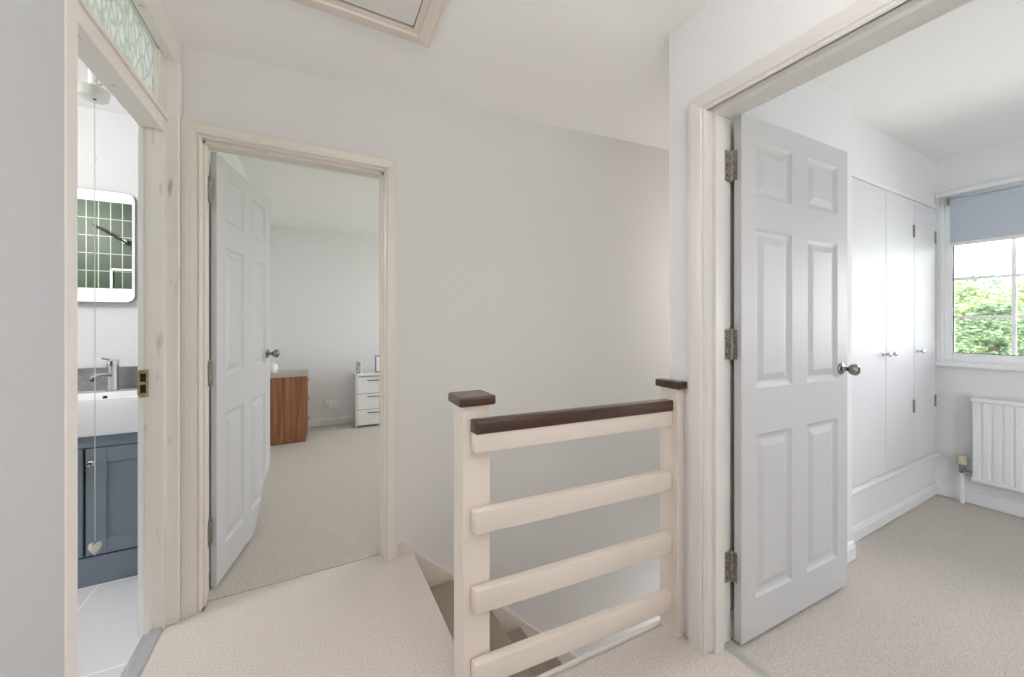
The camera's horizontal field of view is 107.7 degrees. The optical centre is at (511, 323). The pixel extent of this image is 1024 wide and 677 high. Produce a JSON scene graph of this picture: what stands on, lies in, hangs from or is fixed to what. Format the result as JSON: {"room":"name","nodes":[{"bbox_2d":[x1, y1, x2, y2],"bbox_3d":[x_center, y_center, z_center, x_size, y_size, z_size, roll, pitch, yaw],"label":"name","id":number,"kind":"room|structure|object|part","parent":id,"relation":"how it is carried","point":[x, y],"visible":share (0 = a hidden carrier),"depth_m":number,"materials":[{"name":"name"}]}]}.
{"room":"stair landing","nodes":[
{"label":"stair landing","id":0,"kind":"room"},
{"bbox_2d":[78,106,137,367],"bbox_3d":[-2.748,0.133,1.755,1.960,2.535,0.100,0,0,-28],"label":"wall","id":1,"kind":"structure","parent":0,"point":[116,134],"depth_m":2.00,"materials":[{"name":"white"}]},
{"bbox_2d":[78,188,137,302],"bbox_3d":[-2.286,-0.405,1.919,0.532,0.590,0.040,0,0,-28],"label":"mirror","id":2,"kind":"object","parent":1,"relation":"attached to","point":[116,213],"visible":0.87,"depth_m":1.98,"materials":[{"name":"grey mirror"}]},
{"bbox_2d":[78,366,137,390],"bbox_3d":[-2.280,0.294,1.937,0.960,0.119,0.012,0,0,-28],"label":"backsplash","id":3,"kind":"structure","parent":1,"relation":"attached to","point":[127,374],"depth_m":1.99,"materials":[{"name":"grey tile"}]},
{"bbox_2d":[0,0,248,676],"bbox_3d":[-1.304,0.050,1.309,0.185,2.700,6.530,0,0,-28],"label":"wall","id":4,"kind":"structure","parent":0,"point":[31,31],"depth_m":0.73,"materials":[{"name":"grey paint"}]},
{"bbox_2d":[86,0,157,100],"bbox_3d":[-1.204,-0.943,1.127,0.018,0.255,0.685,0,0,-28],"label":"window","id":5,"kind":"structure","parent":4,"relation":"in","point":[122,19],"depth_m":1.26,"materials":[{"name":"green glass"}]},
{"bbox_2d":[138,125,143,635],"bbox_3d":[-1.439,0.210,1.460,0.017,1.980,0.057,0,0,-28],"label":"trim","id":6,"kind":"structure","parent":4,"relation":"attached to","point":[140,128],"depth_m":1.44,"materials":[{"name":"white wood"}]},
{"bbox_2d":[64,0,396,676],"bbox_3d":[-0.867,0.024,1.399,0.973,2.352,0.927,0,0,-28],"label":"door frame","id":7,"kind":"structure","parent":4,"relation":"attached to","point":[86,38],"depth_m":1.50,"materials":[{"name":"beige paint"}]},
{"bbox_2d":[137,369,148,397],"bbox_3d":[-1.423,0.232,1.444,0.033,0.107,0.021,0,0,-28],"label":"strike plate","id":8,"kind":"object","parent":7,"relation":"attached to","point":[142,375],"visible":1,"depth_m":1.44,"materials":[{"name":"gold metal"}]},
{"bbox_2d":[208,152,279,586],"bbox_3d":[-1.411,0.207,2.015,0.088,1.962,0.748,0,0,-16],"label":"door","id":9,"kind":"structure","parent":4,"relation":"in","point":[239,364],"depth_m":1.89,"materials":[{"name":"grey paint"}]},
{"bbox_3d":[-1.486,0.188,2.325,0.066,0.054,0.054,0,0,-16],"label":"knob","id":10,"kind":"part","parent":9,"relation":"part of","materials":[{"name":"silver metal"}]},
{"bbox_2d":[270,225,378,426],"bbox_3d":[-1.337,0.100,4.922,3.400,2.600,0.100,0,0,-28],"label":"wall","id":11,"kind":"structure","parent":0,"point":[324,285],"depth_m":4.41,"materials":[{"name":"white paint"}]},
{"bbox_2d":[308,415,352,426],"bbox_3d":[-1.337,1.157,4.856,3.260,0.085,0.016,0,0,-28],"label":"baseboard","id":12,"kind":"structure","parent":11,"relation":"attached to","point":[349,418],"depth_m":4.42,"materials":[{"name":"white wood"}]},
{"bbox_2d":[325,400,338,409],"bbox_3d":[-2.128,0.960,4.422,0.148,0.096,0.050,0,0,-28],"label":"double socket","id":13,"kind":"object","parent":11,"relation":"attached to","point":[328,404],"visible":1,"depth_m":4.40,"materials":[{"name":"white plastic"}]},
{"bbox_2d":[181,46,668,655],"bbox_3d":[0.134,1.125,2.384,3.650,5.550,0.100,0,0,-28],"label":"wall","id":14,"kind":"structure","parent":0,"point":[533,256],"depth_m":2.26,"materials":[{"name":"white paint"}]},
{"bbox_2d":[397,542,578,663],"bbox_3d":[0.562,2.638,2.539,2.648,2.988,0.024,0,0,-28],"label":"trim","id":15,"kind":"structure","parent":14,"relation":"attached to","point":[435,574],"depth_m":2.05,"materials":[{"name":"beige paint"}]},
{"bbox_2d":[78,0,1023,235],"bbox_3d":[0.123,-1.373,1.380,6.700,0.555,7.730,0,0,-28],"label":"ceiling","id":16,"kind":"structure","parent":0,"point":[599,67],"depth_m":1.72,"materials":[{"name":"white paint"}]},
{"bbox_2d":[78,69,110,555],"bbox_3d":[-1.858,-0.052,1.658,0.110,2.169,0.116,0,0,-28],"label":"switch","id":17,"kind":"object","parent":16,"relation":"hanging from","point":[92,91],"visible":0.84,"depth_m":1.66,"materials":[{"name":"grey plastic"}]},
{"bbox_3d":[-1.856,-1.085,1.663,0.040,0.103,0.040,0,0,-28],"label":"stem","id":18,"kind":"part","parent":17,"relation":"part of","materials":[{"name":"white plastic"}]},
{"bbox_3d":[-1.851,1.002,1.660,0.045,0.061,0.028,0,0,-28],"label":"heart pull","id":19,"kind":"part","parent":17,"relation":"part of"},
{"bbox_3d":[-1.852,-0.013,1.660,0.004,1.955,0.004,0,0,-5],"label":"cord","id":20,"kind":"part","parent":17,"relation":"part of","materials":[{"name":"white fabric"}]},
{"bbox_2d":[291,0,449,47],"bbox_3d":[-0.491,-1.150,1.071,0.724,0.024,0.753,0,0,-28],"label":"hatch","id":21,"kind":"object","parent":16,"relation":"attached to","point":[415,21],"visible":1,"depth_m":1.38,"materials":[{"name":"beige paint"}]},
{"bbox_3d":[-0.496,-1.151,1.067,0.556,0.010,0.564,0,0,-28],"label":"hatch panel","id":22,"kind":"part","parent":21,"relation":"part of","materials":[{"name":"white wood"}]},
{"bbox_2d":[78,422,1023,676],"bbox_3d":[0.057,1.310,1.345,6.550,0.220,7.730,0,0,-28],"label":"floor","id":23,"kind":"structure","parent":0,"point":[936,590],"depth_m":1.56,"materials":[{"name":"carpet"}]},
{"bbox_2d":[78,432,137,588],"bbox_3d":[-2.026,0.858,1.841,0.590,0.685,0.409,0,0,-28],"label":"vanity cabinet","id":24,"kind":"object","parent":23,"relation":"on","point":[116,454],"visible":0.41,"depth_m":1.73,"materials":[{"name":"blue wood"}]},
{"bbox_3d":[-2.078,0.816,1.631,0.296,0.488,0.018,0,0,-28],"label":"cabinet door","id":25,"kind":"part","parent":24,"relation":"part of","materials":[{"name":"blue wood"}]},
{"bbox_3d":[-1.905,0.635,1.692,0.030,0.028,0.034,0,0,-28],"label":"knob","id":26,"kind":"part","parent":24,"relation":"part of","materials":[{"name":"silver metal"}]},
{"bbox_2d":[78,388,137,437],"bbox_3d":[-2.033,0.434,1.850,0.601,0.160,0.393,0,0,-28],"label":"washbasin","id":27,"kind":"object","parent":24,"relation":"in","point":[116,412],"visible":0.38,"depth_m":1.73,"materials":[{"name":"white ceramic"}]},
{"bbox_2d":[90,357,119,391],"bbox_3d":[-2.079,0.263,1.916,0.052,0.183,0.158,0,0,-20],"label":"tap","id":28,"kind":"object","parent":27,"relation":"on","point":[112,374],"visible":0.98,"depth_m":1.95,"materials":[{"name":"silver metal"}]},
{"bbox_3d":[-2.081,0.266,1.896,0.023,0.030,0.115,0,0,-14],"label":"spout","id":29,"kind":"part","parent":28,"relation":"part of","materials":[{"name":"silver metal"}]},
{"bbox_3d":[-1.815,0.816,1.768,0.278,0.488,0.018,0,0,-28],"label":"cabinet door","id":30,"kind":"part","parent":24,"relation":"part of","materials":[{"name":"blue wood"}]},
{"bbox_2d":[126,627,162,676],"bbox_3d":[-1.221,1.193,1.142,0.042,0.014,0.713,0,0,-28],"label":"bar","id":31,"kind":"object","parent":23,"relation":"on","point":[141,659],"visible":1,"depth_m":1.35,"materials":[{"name":"grey metal"}]},
{"bbox_2d":[270,369,308,445],"bbox_3d":[-2.314,0.850,3.862,0.386,0.700,0.304,0,0,-28],"label":"wooden drawers","id":32,"kind":"object","parent":23,"relation":"on","point":[289,398],"visible":0.82,"depth_m":3.74,"materials":[{"name":"brown wood"}]},
{"bbox_2d":[270,362,278,372],"bbox_3d":[-2.416,0.447,3.780,0.096,0.106,0.096,0,0,-28],"label":"pot","id":33,"kind":"object","parent":32,"relation":"on","point":[273,366],"visible":0.77,"depth_m":3.75,"materials":[{"name":"white ceramic"}]},
{"bbox_3d":[-2.163,0.643,3.942,0.016,0.198,0.284,0,0,-28],"label":"drawer","id":34,"kind":"part","parent":32,"relation":"part of","materials":[{"name":"brown wood"}]},
{"bbox_3d":[-2.163,0.846,3.942,0.016,0.198,0.284,0,0,-28],"label":"drawer","id":35,"kind":"part","parent":32,"relation":"part of","materials":[{"name":"brown wood"}]},
{"bbox_3d":[-2.163,1.049,3.942,0.016,0.198,0.284,0,0,-28],"label":"drawer","id":36,"kind":"part","parent":32,"relation":"part of","materials":[{"name":"brown wood"}]},
{"bbox_2d":[334,403,353,427],"bbox_3d":[-1.969,1.073,4.387,0.216,0.258,0.168,0,0,-28],"label":"cable","id":37,"kind":"object","parent":23,"relation":"on","point":[335,404],"visible":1,"depth_m":4.40,"materials":[{"name":"white plastic"}]},
{"bbox_2d":[353,371,378,427],"bbox_3d":[-1.588,0.896,4.537,0.604,0.608,0.312,0,0,-28],"label":"chest","id":38,"kind":"object","parent":23,"relation":"on","point":[366,384],"visible":0.38,"depth_m":4.35,"materials":[{"name":"white wood"}]},
{"bbox_2d":[356,361,361,374],"bbox_3d":[-1.784,0.515,4.356,0.060,0.154,0.066,0,0,-28],"label":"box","id":39,"kind":"object","parent":38,"relation":"on","point":[358,363],"visible":1,"depth_m":4.33,"materials":[{"name":"white"}]},
{"bbox_3d":[-1.536,0.722,4.439,0.552,0.184,0.030,0,0,-28],"label":"drawer","id":40,"kind":"part","parent":38,"relation":"part of","materials":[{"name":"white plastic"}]},
{"bbox_3d":[-1.536,0.909,4.439,0.552,0.178,0.030,0,0,-28],"label":"drawer","id":41,"kind":"part","parent":38,"relation":"part of","materials":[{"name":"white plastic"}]},
{"bbox_3d":[-1.536,1.092,4.439,0.552,0.176,0.030,0,0,-28],"label":"drawer","id":42,"kind":"part","parent":38,"relation":"part of","materials":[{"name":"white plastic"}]},
{"bbox_2d":[375,355,378,372],"bbox_3d":[-1.567,0.488,4.528,0.173,0.207,0.020,0,0,-28],"label":"picture frame","id":43,"kind":"object","parent":38,"relation":"on","point":[376,356],"visible":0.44,"depth_m":4.49,"materials":[{"name":"grey"}]},
{"bbox_2d":[376,357,378,370],"bbox_3d":[-1.563,0.487,4.520,0.143,0.175,0.002,0,0,-28],"label":"picture","id":44,"kind":"object","parent":43,"relation":"attached to","point":[377,358],"depth_m":4.49,"materials":[{"name":"white"}]},
{"bbox_2d":[430,580,561,676],"bbox_3d":[0.711,2.610,2.112,2.384,2.400,0.869,0,0,-28],"label":"staircase","id":45,"kind":"structure","parent":23,"relation":"attached to","point":[443,593],"depth_m":1.95,"materials":[{"name":"carpet"}]},
{"bbox_2d":[448,378,686,676],"bbox_3d":[0.228,0.814,1.339,0.896,1.182,0.152,0,0,-21],"label":"banister","id":46,"kind":"object","parent":23,"relation":"on","point":[476,433],"visible":0.95,"depth_m":1.24,"materials":[{"name":"beige paint"}]},
{"bbox_3d":[-0.131,0.831,1.214,0.091,1.149,0.088,0,0,-28],"label":"newel post","id":47,"kind":"part","parent":46,"relation":"part of","materials":[{"name":"beige paint"}]},
{"bbox_3d":[0.246,1.079,1.308,0.802,0.072,0.033,0,0,-23],"label":"rail","id":48,"kind":"part","parent":46,"relation":"part of","materials":[{"name":"beige paint"}]},
{"bbox_3d":[0.246,0.854,1.308,0.802,0.073,0.033,0,0,-23],"label":"rail","id":49,"kind":"part","parent":46,"relation":"part of","materials":[{"name":"beige paint"}]},
{"bbox_3d":[0.246,0.611,1.308,0.802,0.071,0.033,0,0,-23],"label":"rail","id":50,"kind":"part","parent":46,"relation":"part of","materials":[{"name":"beige paint"}]},
{"bbox_3d":[0.246,0.367,1.308,0.802,0.059,0.033,0,0,-23],"label":"rail","id":51,"kind":"part","parent":46,"relation":"part of","materials":[{"name":"beige paint"}]},
{"bbox_3d":[0.247,0.318,1.306,0.803,0.042,0.042,0,0,-23],"label":"handrail","id":52,"kind":"part","parent":46,"relation":"part of","materials":[{"name":"brown wood"}]},
{"bbox_3d":[0.631,0.775,1.474,0.038,1.050,0.086,0,0,-28],"label":"newel post","id":53,"kind":"part","parent":46,"relation":"part of","materials":[{"name":"beige paint"}]},
{"bbox_2d":[725,644,772,676],"bbox_3d":[0.980,1.196,1.050,0.034,0.009,0.764,0,0,-28],"label":"bar","id":54,"kind":"object","parent":23,"relation":"on","point":[756,668],"visible":1,"depth_m":1.32,"materials":[{"name":"silver metal"}]},
{"bbox_2d":[669,0,857,652],"bbox_3d":[1.280,-0.075,0.411,0.130,3.150,2.540,0,0,-28],"label":"wall","id":55,"kind":"structure","parent":0,"point":[723,38],"depth_m":1.43,"materials":[{"name":"white paint"}]},
{"bbox_2d":[536,620,660,676],"bbox_3d":[0.268,1.327,1.347,0.725,0.266,0.014,0,0,-25],"label":"trim","id":56,"kind":"structure","parent":55,"relation":"attached to","point":[555,671],"depth_m":1.36,"materials":[{"name":"white"}]},
{"bbox_2d":[689,0,972,653],"bbox_3d":[0.944,0.183,1.033,0.152,2.034,0.921,0,0,-28],"label":"door frame","id":57,"kind":"structure","parent":55,"relation":"attached to","point":[863,26],"depth_m":1.36,"materials":[{"name":"white wood"}]},
{"bbox_2d":[730,78,851,610],"bbox_3d":[1.248,0.127,1.744,1.050,2.546,0.148,0,0,-28],"label":"wall","id":58,"kind":"structure","parent":0,"point":[814,110],"depth_m":1.75,"materials":[{"name":"white paint"}]},
{"bbox_2d":[725,113,860,644],"bbox_3d":[1.170,0.204,1.521,0.802,1.968,0.094,0,0,-24],"label":"door","id":59,"kind":"structure","parent":58,"relation":"in","point":[787,343],"depth_m":1.51,"materials":[{"name":"grey paint"}]},
{"bbox_3d":[1.489,0.203,1.650,0.054,0.054,0.068,0,0,-28],"label":"knob","id":60,"kind":"part","parent":59,"relation":"part of","materials":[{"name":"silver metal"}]},
{"bbox_2d":[730,540,855,637],"bbox_3d":[1.288,1.157,1.673,1.054,0.085,0.016,0,0,-28],"label":"baseboard","id":61,"kind":"structure","parent":58,"relation":"attached to","point":[851,547],"depth_m":1.88,"materials":[{"name":"white wood"}]},
{"bbox_2d":[852,116,934,204],"bbox_3d":[2.335,-0.988,2.351,1.440,0.316,0.083,0,0,-28],"label":"wall","id":62,"kind":"structure","parent":0,"point":[876,156],"depth_m":2.30,"materials":[{"name":"white paint"}]},
{"bbox_2d":[852,458,934,526],"bbox_3d":[2.335,1.167,2.351,1.440,0.467,0.083,0,0,-28],"label":"wall","id":63,"kind":"structure","parent":0,"point":[865,504],"depth_m":2.30,"materials":[{"name":"white"}]},
{"bbox_2d":[852,482,936,541],"bbox_3d":[2.358,1.163,2.307,1.440,0.075,0.016,0,0,-28],"label":"baseboard","id":64,"kind":"structure","parent":63,"relation":"attached to","point":[866,527],"depth_m":2.28,"materials":[{"name":"white wood"}]},
{"bbox_2d":[852,172,939,495],"bbox_3d":[2.339,0.051,2.323,1.420,1.762,0.132,0,0,-28],"label":"wardrobe","id":65,"kind":"object","parent":63,"relation":"on","point":[894,233],"visible":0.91,"depth_m":2.28,"materials":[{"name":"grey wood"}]},
{"bbox_3d":[1.987,0.049,2.117,0.558,1.690,0.018,0,0,-28],"label":"door","id":66,"kind":"part","parent":65,"relation":"part of","materials":[{"name":"white wood"}]},
{"bbox_3d":[2.215,0.183,2.205,0.028,0.027,0.038,0,0,-28],"label":"knob","id":67,"kind":"part","parent":65,"relation":"part of","materials":[{"name":"silver metal"}]},
{"bbox_3d":[2.430,0.049,2.349,0.430,1.690,0.018,0,0,-28],"label":"door","id":68,"kind":"part","parent":65,"relation":"part of","materials":[{"name":"white wood"}]},
{"bbox_3d":[2.792,0.049,2.539,0.374,1.690,0.018,0,0,-28],"label":"door","id":69,"kind":"part","parent":65,"relation":"part of","materials":[{"name":"white wood"}]},
{"bbox_2d":[935,138,1023,502],"bbox_3d":[3.943,0.050,1.073,0.220,2.700,3.840,0,0,-28],"label":"wall","id":70,"kind":"structure","parent":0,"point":[954,386],"depth_m":2.53,"materials":[{"name":"white paint"}]},
{"bbox_2d":[935,175,1023,371],"bbox_3d":[3.394,-0.306,1.965,0.153,1.207,1.570,0,0,-28],"label":"window","id":71,"kind":"structure","parent":70,"relation":"attached to","point":[1013,362],"depth_m":2.55,"materials":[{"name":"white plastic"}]},
{"bbox_3d":[3.368,0.281,1.951,0.093,0.031,1.570,0,0,-28],"label":"sill","id":72,"kind":"part","parent":71,"relation":"part of","materials":[{"name":"white wood"}]},
{"bbox_2d":[936,481,1023,517],"bbox_3d":[3.837,1.157,1.020,0.016,0.085,3.645,0,0,-28],"label":"baseboard","id":73,"kind":"structure","parent":70,"relation":"attached to","point":[1007,506],"depth_m":2.44,"materials":[{"name":"white wood"}]},
{"bbox_2d":[946,185,1023,310],"bbox_3d":[3.371,-0.475,1.980,0.034,0.793,1.438,0,0,-28],"label":"roller blind","id":74,"kind":"object","parent":70,"relation":"attached to","point":[998,215],"visible":1,"depth_m":2.45,"materials":[{"name":"grey fabric"}]},
{"bbox_3d":[3.032,-0.459,2.611,0.014,0.761,0.005,0,0,-28],"label":"chain","id":75,"kind":"part","parent":74,"relation":"part of","materials":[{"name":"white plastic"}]},
{"bbox_2d":[957,397,1023,503],"bbox_3d":[3.362,0.843,1.840,0.093,0.715,1.546,0,0,-28],"label":"radiator","id":76,"kind":"object","parent":70,"relation":"attached to","point":[997,424],"visible":1,"depth_m":2.35,"materials":[{"name":"white metal"}]},
{"bbox_2d":[970,397,1023,407],"bbox_3d":[3.370,0.498,1.807,0.077,0.027,1.480,0,0,-28],"label":"grille","id":77,"kind":"object","parent":76,"relation":"attached to","point":[978,401],"depth_m":2.36,"materials":[{"name":"white metal"}]},
{"bbox_3d":[3.352,0.757,1.797,0.023,0.495,1.468,0,0,-28],"label":"panel","id":78,"kind":"part","parent":76,"relation":"part of","materials":[{"name":"white metal"}]},
{"label":"outside","id":79,"kind":"structure","parent":0,"visible":0},
{"bbox_3d":[25.748,4.050,21.961,54.000,0.300,65.000,0,0,-28],"label":"ground","id":80,"kind":"structure","parent":79,"visible":0},
{"bbox_2d":[954,304,1023,355],"bbox_3d":[12.602,1.808,9.595,4.689,4.622,4.549,0,0,37],"label":"broadleaf tree","id":81,"kind":"object","parent":80,"relation":"on","point":[994,347],"visible":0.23,"depth_m":9.56,"materials":[{"name":"green plant"}]},
{"bbox_2d":[954,273,1023,352],"bbox_3d":[16.538,0.970,13.339,5.028,5.863,4.844,0,0,-28],"label":"broadleaf tree","id":82,"kind":"object","parent":80,"relation":"on","point":[962,305],"visible":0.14,"depth_m":12.94,"materials":[{"name":"green plant"}]},
{"bbox_2d":[954,271,1023,351],"bbox_3d":[29.679,0.352,23.625,6.922,7.100,4.836,0,0,6],"label":"broadleaf tree","id":83,"kind":"object","parent":80,"relation":"on","point":[994,281],"visible":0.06,"depth_m":23.05,"materials":[{"name":"green plant"}]}
]}

